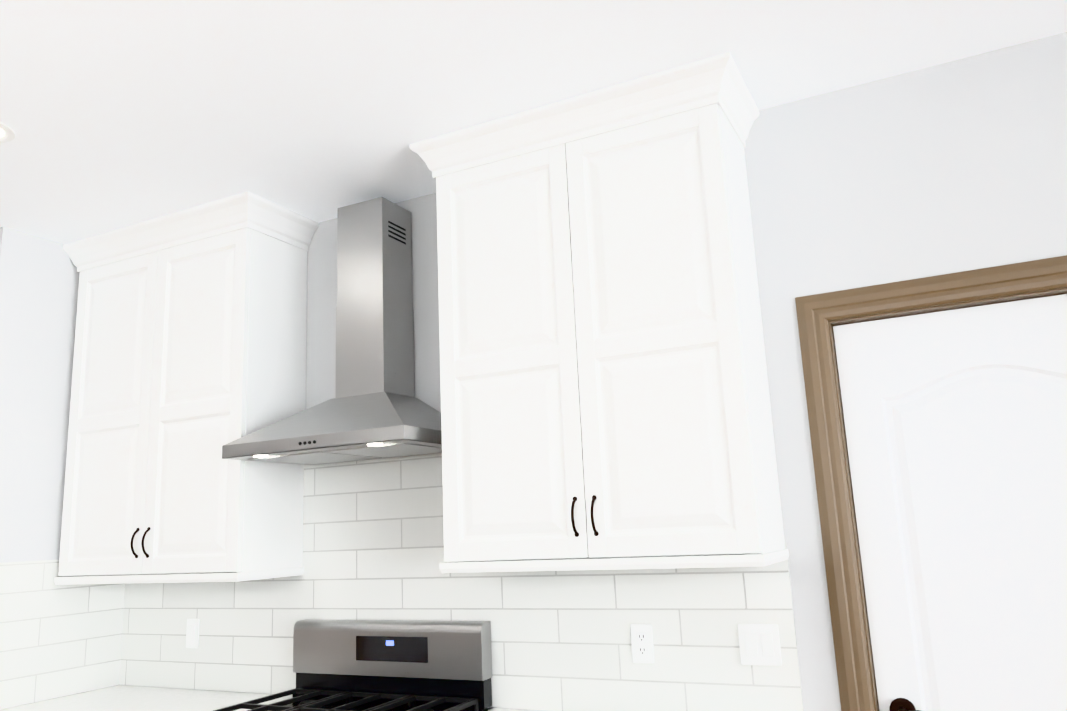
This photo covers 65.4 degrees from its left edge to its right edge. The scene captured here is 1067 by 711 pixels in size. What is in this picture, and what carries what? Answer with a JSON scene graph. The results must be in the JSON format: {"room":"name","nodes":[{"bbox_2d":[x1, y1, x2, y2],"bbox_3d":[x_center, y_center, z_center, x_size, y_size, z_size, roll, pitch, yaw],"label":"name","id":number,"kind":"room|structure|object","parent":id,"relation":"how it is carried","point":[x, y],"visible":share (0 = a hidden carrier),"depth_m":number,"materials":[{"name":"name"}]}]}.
{"room":"kitchen","nodes":[
{"label":"kitchen","id":0,"kind":"room"},
{"bbox_2d":[0,226,31,562],"bbox_3d":[-2.954,0.965,3.563,2.020,2.750,0.120,-8,-13,26],"label":"wall","id":1,"kind":"structure","parent":0,"point":[15,251],"depth_m":3.32,"materials":[{"name":"grey paint"}]},
{"bbox_2d":[5,235,111,708],"bbox_3d":[-1.960,0.894,3.439,0.120,2.750,0.530,-8,-13,26],"label":"wall","id":2,"kind":"structure","parent":0,"point":[37,492],"depth_m":3.41,"materials":[{"name":"grey paint"}]},
{"bbox_2d":[0,0,1066,243],"bbox_3d":[-3.331,-1.036,0.873,14.150,0.100,7.200,-8,-13,26],"label":"ceiling","id":3,"kind":"structure","parent":0,"point":[116,114],"depth_m":2.38,"materials":[{"name":"white paint"}]},
{"bbox_2d":[0,123,14,142],"bbox_3d":[-1.712,-0.699,2.578,0.180,0.006,0.180,-8,-13,26],"label":"recessed light","id":4,"kind":"object","parent":3,"relation":"in","point":[7,133],"visible":1,"depth_m":2.61,"materials":[{"name":"white"}]},
{"bbox_2d":[130,32,1066,710],"bbox_3d":[0.462,0.615,2.624,9.260,2.750,0.120,-8,-13,26],"label":"wall","id":5,"kind":"structure","parent":0,"point":[954,166],"depth_m":2.45,"materials":[{"name":"grey paint"}]},
{"bbox_2d":[54,191,318,584],"bbox_3d":[-1.441,0.182,3.382,1.100,1.421,0.394,-8,-13,26],"label":"upper cabinet","id":6,"kind":"object","parent":5,"relation":"attached to","point":[189,360],"visible":1,"depth_m":3.22,"materials":[{"name":"white wood"}]},
{"bbox_2d":[222,197,441,464],"bbox_3d":[-0.652,-0.118,2.990,0.760,0.949,0.459,-8,-13,26],"label":"range hood","id":7,"kind":"object","parent":5,"relation":"attached to","point":[375,408],"visible":0.96,"depth_m":3.00,"materials":[{"name":"silver metal"}]},
{"bbox_2d":[0,453,803,710],"bbox_3d":[-0.668,0.721,2.744,2.830,0.909,0.648,-8,-13,26],"label":"backsplash","id":8,"kind":"structure","parent":5,"relation":"attached to","point":[373,539],"depth_m":3.02,"materials":[{"name":"tile"}]},
{"bbox_2d":[186,619,199,647],"bbox_3d":[-1.391,1.134,3.390,0.070,0.115,0.010,-8,-13,26],"label":"outlet","id":9,"kind":"object","parent":8,"relation":"attached to","point":[192,634],"visible":1,"depth_m":3.39,"materials":[{"name":"white plastic"}]},
{"bbox_2d":[630,624,654,663],"bbox_3d":[0.335,0.886,2.556,0.070,0.115,0.008,-8,-13,26],"label":"outlet","id":10,"kind":"object","parent":8,"relation":"attached to","point":[642,643],"visible":1,"depth_m":2.55,"materials":[{"name":"white plastic"}]},
{"bbox_2d":[738,624,781,665],"bbox_3d":[0.652,0.835,2.402,0.116,0.115,0.010,-8,-13,26],"label":"light switch","id":11,"kind":"object","parent":8,"relation":"attached to","point":[759,644],"visible":1,"depth_m":2.40,"materials":[{"name":"white plastic"}]},
{"bbox_2d":[410,52,788,572],"bbox_3d":[0.186,-0.063,2.597,1.086,1.406,0.394,-8,-13,26],"label":"upper cabinet","id":12,"kind":"object","parent":5,"relation":"attached to","point":[605,399],"visible":1,"depth_m":2.44,"materials":[{"name":"white wood"}]},
{"bbox_2d":[795,255,1066,710],"bbox_3d":[1.289,0.806,2.155,0.948,2.113,0.140,-8,-13,26],"label":"door frame","id":13,"kind":"structure","parent":5,"relation":"attached to","point":[819,316],"depth_m":2.36,"materials":[{"name":"brown wood"}]},
{"bbox_2d":[833,294,1066,710],"bbox_3d":[1.281,0.844,2.125,0.762,2.012,0.101,-8,-13,26],"label":"door","id":14,"kind":"structure","parent":5,"relation":"in","point":[955,421],"depth_m":2.28,"materials":[{"name":"white wood"}]},
{"bbox_3d":[-3.206,1.751,0.291,14.150,0.100,7.200,-8,-13,26],"label":"floor","id":15,"kind":"structure","parent":0,"visible":0},
{"bbox_2d":[0,685,292,710],"bbox_3d":[-1.432,1.719,2.946,1.031,0.890,0.651,-8,-13,26],"label":"countertop","id":16,"kind":"structure","parent":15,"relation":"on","point":[127,698],"depth_m":3.15,"materials":[{"name":"white stone"}]},
{"bbox_2d":[213,619,491,710],"bbox_3d":[-0.638,1.458,2.542,0.805,1.165,0.712,-8,-13,26],"label":"range","id":17,"kind":"object","parent":15,"relation":"on","point":[387,665],"visible":1,"depth_m":2.85,"materials":[{"name":"grey metal"}]},
{"bbox_2d":[488,708,544,710],"bbox_3d":[0.184,1.483,2.164,0.985,0.890,0.651,-8,-13,26],"label":"base cabinet","id":18,"kind":"object","parent":15,"relation":"on","point":[501,709],"visible":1,"depth_m":2.70,"materials":[{"name":"white"}]}
]}

